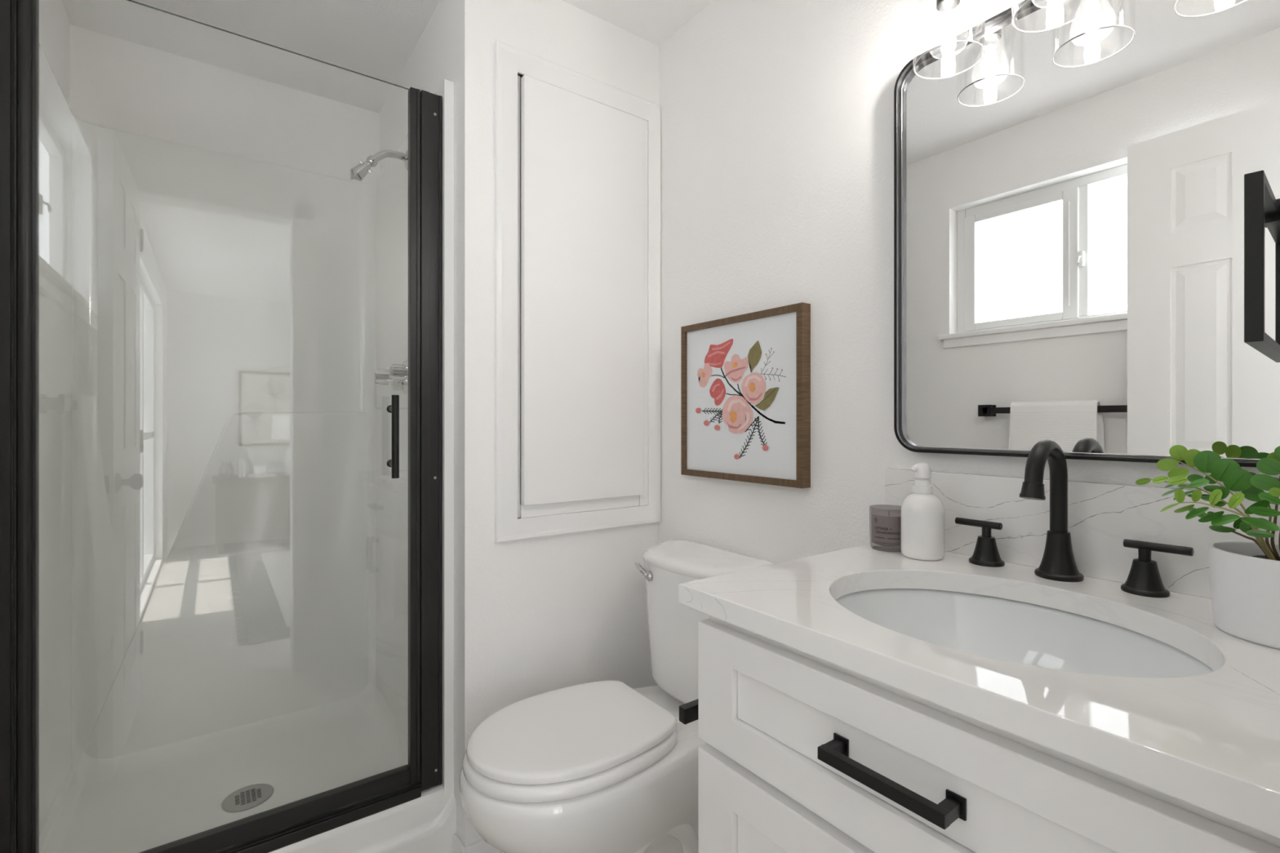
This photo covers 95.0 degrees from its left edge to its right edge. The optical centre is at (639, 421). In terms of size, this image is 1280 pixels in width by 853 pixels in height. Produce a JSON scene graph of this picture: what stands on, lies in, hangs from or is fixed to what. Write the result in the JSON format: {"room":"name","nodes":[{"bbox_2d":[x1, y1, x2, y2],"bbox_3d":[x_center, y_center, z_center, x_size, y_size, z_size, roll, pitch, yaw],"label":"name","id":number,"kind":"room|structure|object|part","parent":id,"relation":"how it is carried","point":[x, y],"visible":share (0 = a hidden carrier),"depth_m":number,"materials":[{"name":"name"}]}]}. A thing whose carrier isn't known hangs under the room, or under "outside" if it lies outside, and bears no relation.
{"room":"bathroom","nodes":[
{"label":"bathroom","id":0,"kind":"room"},
{"bbox_2d":[39,0,70,108],"bbox_3d":[0.050,-0.011,-0.780,0.155,2.283,6.025,0,0,-36],"label":"wall","id":1,"kind":"structure","parent":0,"point":[54,23],"depth_m":1.57,"materials":[{"name":"white paint"}]},
{"bbox_2d":[70,24,379,183],"bbox_3d":[-1.413,-0.011,1.954,0.995,2.283,0.120,0,0,-36],"label":"wall","id":2,"kind":"structure","parent":0,"point":[117,83],"depth_m":1.90,"materials":[{"name":"white paint"}]},
{"bbox_2d":[61,0,712,113],"bbox_3d":[1.272,-1.193,0.214,3.300,0.080,6.200,0,0,-36],"label":"ceiling","id":3,"kind":"structure","parent":0,"point":[374,38],"depth_m":1.73,"materials":[{"name":"white paint"}]},
{"bbox_2d":[379,0,658,847],"bbox_3d":[-0.494,-0.011,2.050,0.605,2.283,1.045,0,0,-36],"label":"wall","id":4,"kind":"structure","parent":0,"point":[534,616],"depth_m":1.53,"materials":[{"name":"white paint"}]},
{"bbox_2d":[453,834,503,852],"bbox_3d":[-0.206,1.089,1.641,0.616,0.081,0.070,0,0,-36],"label":"baseboard","id":5,"kind":"structure","parent":4,"relation":"attached to","point":[479,846],"depth_m":1.46,"materials":[{"name":"white"}]},
{"bbox_2d":[494,40,661,542],"bbox_3d":[-0.163,-0.328,1.657,0.526,1.272,0.059,0,0,-36],"label":"upper cabinet","id":6,"kind":"object","parent":4,"relation":"attached to","point":[578,156],"visible":1,"depth_m":1.61,"materials":[{"name":"white wood"}]},
{"bbox_3d":[-0.152,-0.340,1.642,0.380,1.118,0.022,0,0,-36],"label":"door","id":7,"kind":"part","parent":6,"relation":"part of","materials":[{"name":"white paint"}]},
{"bbox_3d":[-0.160,-0.327,1.668,0.423,1.161,0.044,0,0,-36],"label":"panel","id":8,"kind":"part","parent":6,"relation":"part of","materials":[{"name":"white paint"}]},
{"bbox_2d":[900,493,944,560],"bbox_3d":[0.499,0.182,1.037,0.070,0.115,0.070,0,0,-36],"label":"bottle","id":9,"kind":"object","parent":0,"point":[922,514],"depth_m":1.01,"materials":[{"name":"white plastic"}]},
{"bbox_2d":[658,0,1279,563],"bbox_3d":[0.213,-0.011,1.691,0.120,2.283,2.455,0,0,-36],"label":"wall","id":10,"kind":"structure","parent":0,"point":[777,116],"depth_m":1.36,"materials":[{"name":"white paint"}]},
{"bbox_2d":[680,302,810,488],"bbox_3d":[0.254,-0.058,1.507,0.030,0.420,0.425,0,0,-36],"label":"framed picture","id":11,"kind":"object","parent":10,"relation":"attached to","point":[745,379],"visible":1,"depth_m":1.47,"materials":[{"name":"white paper"}]},
{"bbox_3d":[0.254,0.144,1.507,0.030,0.016,0.425,0,0,-36],"label":"frame rail","id":12,"kind":"part","parent":11,"relation":"part of","materials":[{"name":"brown wood"}]},
{"bbox_3d":[0.254,-0.260,1.507,0.030,0.016,0.425,0,0,-36],"label":"frame rail","id":13,"kind":"part","parent":11,"relation":"part of","materials":[{"name":"brown wood"}]},
{"bbox_2d":[913,0,1097,79],"bbox_3d":[0.633,-0.750,0.886,0.144,0.270,0.423,0,0,-36],"label":"vanity light","id":14,"kind":"object","parent":10,"relation":"attached to","point":[948,30],"visible":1,"depth_m":0.99,"materials":[{"name":"clear glass"}]},
{"bbox_2d":[936,0,959,12],"bbox_3d":[0.533,-0.774,1.007,0.075,0.128,0.060,0,0,-36],"label":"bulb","id":15,"kind":"object","parent":14,"relation":"attached to","point":[943,6],"depth_m":1.00,"materials":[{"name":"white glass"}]},
{"bbox_3d":[0.527,-0.669,1.003,0.061,0.082,0.061,0,0,-36],"label":"bulb","id":16,"kind":"part","parent":14,"relation":"part of","materials":[{"name":"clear glass"}]},
{"bbox_3d":[0.527,-0.682,1.003,0.109,0.135,0.109,0,0,-36],"label":"lamp shade","id":17,"kind":"part","parent":14,"relation":"part of","materials":[{"name":"clear glass"}]},
{"bbox_3d":[0.619,-0.669,0.876,0.061,0.082,0.061,0,0,-36],"label":"bulb","id":18,"kind":"part","parent":14,"relation":"part of","materials":[{"name":"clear glass"}]},
{"bbox_3d":[0.619,-0.682,0.876,0.109,0.135,0.109,0,0,-36],"label":"lamp shade","id":19,"kind":"part","parent":14,"relation":"part of","materials":[{"name":"clear glass"}]},
{"bbox_2d":[884,468,1279,598],"bbox_3d":[0.688,0.168,0.921,0.015,0.145,0.648,0,0,-36],"label":"backsplash","id":20,"kind":"structure","parent":10,"relation":"attached to","point":[1101,516],"depth_m":0.90,"materials":[{"name":"white stone"}]},
{"bbox_2d":[893,0,1279,467],"bbox_3d":[0.677,-0.316,0.923,0.029,0.750,0.576,0,0,-36],"label":"wall mirror","id":21,"kind":"object","parent":10,"relation":"attached to","point":[1068,202],"visible":0.98,"depth_m":0.91,"materials":[{"name":"black metal"}]},
{"bbox_3d":[-0.419,1.160,1.200,1.720,0.060,2.620,0,0,-36],"label":"floor","id":22,"kind":"structure","parent":0,"visible":0},
{"bbox_2d":[39,43,456,852],"bbox_3d":[-1.061,0.128,1.601,0.839,2.004,0.864,0,0,-36],"label":"shower stall","id":23,"kind":"object","parent":22,"relation":"on","point":[224,516],"visible":0.79,"depth_m":1.83,"materials":[{"name":"clear glass"}]},
{"bbox_2d":[0,0,441,852],"bbox_3d":[-0.832,0.053,1.273,0.801,1.780,0.081,0,0,-36],"label":"shower door","id":24,"kind":"structure","parent":23,"relation":"attached to","point":[268,831],"depth_m":1.19,"materials":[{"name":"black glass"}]},
{"bbox_3d":[-0.849,0.030,1.283,0.666,1.730,0.006,0,0,-36],"label":"glass pane","id":25,"kind":"part","parent":24,"relation":"part of","materials":[{"name":"clear glass"}]},
{"bbox_3d":[-0.849,0.887,1.283,0.662,0.038,0.024,0,0,-36],"label":"rail","id":26,"kind":"part","parent":24,"relation":"part of","materials":[{"name":"black metal"}]},
{"bbox_3d":[-0.588,0.037,1.410,0.017,0.200,0.017,0,0,-36],"label":"pull handle","id":27,"kind":"part","parent":24,"relation":"part of","materials":[{"name":"black metal"}]},
{"bbox_2d":[350,149,408,181],"bbox_3d":[-0.764,-0.757,1.728,0.162,0.128,0.060,0,0,-36],"label":"shower","id":28,"kind":"object","parent":23,"relation":"attached to","point":[358,172],"visible":0.97,"depth_m":1.71,"materials":[{"name":"silver metal"}]},
{"bbox_3d":[-0.742,-0.780,1.743,0.110,0.052,0.021,0,0,-36],"label":"shower arm","id":29,"kind":"part","parent":28,"relation":"part of","materials":[{"name":"silver metal"}]},
{"bbox_2d":[373,360,408,393],"bbox_3d":[-0.737,-0.134,1.765,0.072,0.097,0.240,0,0,-36],"label":"shower valve","id":30,"kind":"object","parent":23,"relation":"attached to","point":[396,373],"visible":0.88,"depth_m":1.75,"materials":[{"name":"silver metal"}]},
{"bbox_3d":[-0.803,-0.137,1.835,0.047,0.050,0.050,0,0,-36],"label":"knob","id":31,"kind":"part","parent":30,"relation":"part of","materials":[{"name":"clear plastic"}]},
{"bbox_3d":[-0.692,-0.137,1.681,0.047,0.050,0.050,0,0,-36],"label":"knob","id":32,"kind":"part","parent":30,"relation":"part of","materials":[{"name":"clear plastic"}]},
{"bbox_2d":[458,538,774,852],"bbox_3d":[-0.058,0.733,1.350,0.708,0.794,0.394,0,0,-36],"label":"toilet","id":33,"kind":"object","parent":22,"relation":"on","point":[602,766],"visible":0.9,"depth_m":1.23,"materials":[{"name":"ceramic"}]},
{"bbox_3d":[-0.160,0.695,1.276,0.440,0.027,0.354,0,0,-36],"label":"seat","id":34,"kind":"part","parent":33,"relation":"part of","materials":[{"name":"plastic"}]},
{"bbox_3d":[-0.157,0.668,1.278,0.433,0.024,0.336,0,0,-36],"label":"lid","id":35,"kind":"part","parent":33,"relation":"part of","materials":[{"name":"plastic"}]},
{"bbox_3d":[-0.096,0.920,1.322,0.614,0.419,0.360,0,0,-36],"label":"bowl","id":36,"kind":"part","parent":33,"relation":"part of","materials":[{"name":"ceramic"}]},
{"bbox_3d":[0.016,0.387,1.507,0.036,0.041,0.071,0,0,-36],"label":"flush lever","id":37,"kind":"part","parent":33,"relation":"part of","materials":[{"name":"silver metal"}]},
{"bbox_3d":[0.141,0.542,1.494,0.197,0.354,0.368,0,0,-36],"label":"tank","id":38,"kind":"part","parent":33,"relation":"part of","materials":[{"name":"ceramic"}]},
{"bbox_3d":[0.145,0.352,1.497,0.207,0.033,0.394,0,0,-36],"label":"tank lid","id":39,"kind":"part","parent":33,"relation":"part of","materials":[{"name":"ceramic"}]},
{"bbox_2d":[698,615,1279,852],"bbox_3d":[0.469,0.700,0.748,0.570,0.860,0.626,0,0,-36],"label":"vanity cabinet","id":40,"kind":"object","parent":22,"relation":"on","point":[802,753],"visible":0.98,"depth_m":0.62,"materials":[{"name":"white paint"}]},
{"bbox_2d":[679,698,698,724],"bbox_3d":[0.161,0.474,0.966,0.175,0.040,0.094,0,0,-36],"label":"toilet paper holder","id":41,"kind":"object","parent":40,"relation":"attached to","point":[688,712],"visible":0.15,"depth_m":0.95,"materials":[{"name":"black metal"}]},
{"bbox_3d":[0.180,0.747,0.740,0.020,0.543,0.300,0,0,-36],"label":"door","id":42,"kind":"part","parent":40,"relation":"part of","materials":[{"name":"white paint"}]},
{"bbox_3d":[0.253,0.369,0.607,0.036,0.021,0.147,0,0,-36],"label":"pull handle","id":43,"kind":"part","parent":40,"relation":"part of","materials":[{"name":"black metal"}]},
{"bbox_2d":[678,542,1279,839],"bbox_3d":[0.470,0.255,0.766,0.549,0.030,0.652,0,0,-36],"label":"countertop","id":44,"kind":"structure","parent":40,"relation":"on","point":[1209,741],"depth_m":0.56,"materials":[{"name":"white stone"}]},
{"bbox_2d":[871,511,900,547],"bbox_3d":[0.467,0.201,1.102,0.069,0.078,0.069,0,0,-36],"label":"candle","id":45,"kind":"object","parent":44,"relation":"on","point":[886,526],"visible":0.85,"depth_m":1.08,"materials":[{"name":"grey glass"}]},
{"bbox_2d":[900,462,944,560],"bbox_3d":[0.499,0.157,1.037,0.070,0.167,0.070,0,0,-36],"label":"soap dispenser","id":46,"kind":"object","parent":44,"relation":"on","point":[922,512],"visible":1,"depth_m":1.01,"materials":[{"name":"white plastic"}]},
{"bbox_2d":[955,517,1004,567],"bbox_3d":[0.578,0.204,1.000,0.052,0.071,0.076,0,0,-36],"label":"tap","id":47,"kind":"object","parent":44,"relation":"on","point":[985,553],"visible":1,"depth_m":0.98,"materials":[{"name":"black metal"}]},
{"bbox_3d":[0.577,0.182,1.002,0.014,0.027,0.073,0,0,-36],"label":"lever","id":48,"kind":"part","parent":47,"relation":"part of","materials":[{"name":"black metal"}]},
{"bbox_2d":[835,588,1213,678],"bbox_3d":[0.451,0.339,0.749,0.394,0.137,0.464,0,0,-36],"label":"sink","id":49,"kind":"object","parent":44,"relation":"in","point":[1018,632],"visible":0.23,"depth_m":0.87,"materials":[{"name":"ceramic"}]},
{"bbox_2d":[1019,440,1084,582],"bbox_3d":[0.612,0.134,0.881,0.144,0.212,0.062,0,0,-36],"label":"faucet","id":50,"kind":"object","parent":44,"relation":"on","point":[1058,563],"visible":1,"depth_m":0.89,"materials":[{"name":"black metal"}]},
{"bbox_2d":[1120,538,1193,597],"bbox_3d":[0.715,0.204,0.813,0.052,0.071,0.076,0,0,-36],"label":"tap","id":51,"kind":"object","parent":44,"relation":"on","point":[1144,579],"visible":1,"depth_m":0.81,"materials":[{"name":"black metal"}]},
{"bbox_3d":[0.716,0.182,0.812,0.014,0.027,0.073,0,0,-36],"label":"lever","id":52,"kind":"part","parent":51,"relation":"part of","materials":[{"name":"black metal"}]},
{"bbox_2d":[1135,444,1279,648],"bbox_3d":[0.702,0.133,0.676,0.134,0.215,0.200,0,0,-36],"label":"potted plant","id":53,"kind":"object","parent":44,"relation":"on","point":[1244,576],"visible":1,"depth_m":0.66,"materials":[{"name":"green plant"}]},
{"bbox_3d":[0.722,0.193,0.649,0.134,0.094,0.134,0,0,-36],"label":"pot","id":54,"kind":"part","parent":53,"relation":"part of","materials":[{"name":"white ceramic"}]},
{"bbox_3d":[0.980,-0.012,0.663,3.045,2.283,0.110,0,0,-36],"label":"wall","id":55,"kind":"structure","parent":0,"visible":0},
{"bbox_2d":[1244,169,1279,362],"bbox_3d":[0.559,-0.131,0.478,0.238,0.145,0.084,0,0,-36],"label":"towel ring","id":56,"kind":"object","parent":55,"relation":"attached to","point":[1261,207],"visible":1,"depth_m":0.43,"materials":[{"name":"black metal"}]},
{"bbox_3d":[0.560,-0.178,0.480,0.020,0.018,0.070,0,0,-36],"label":"arm","id":57,"kind":"part","parent":56,"relation":"part of","materials":[{"name":"black metal"}]}
]}

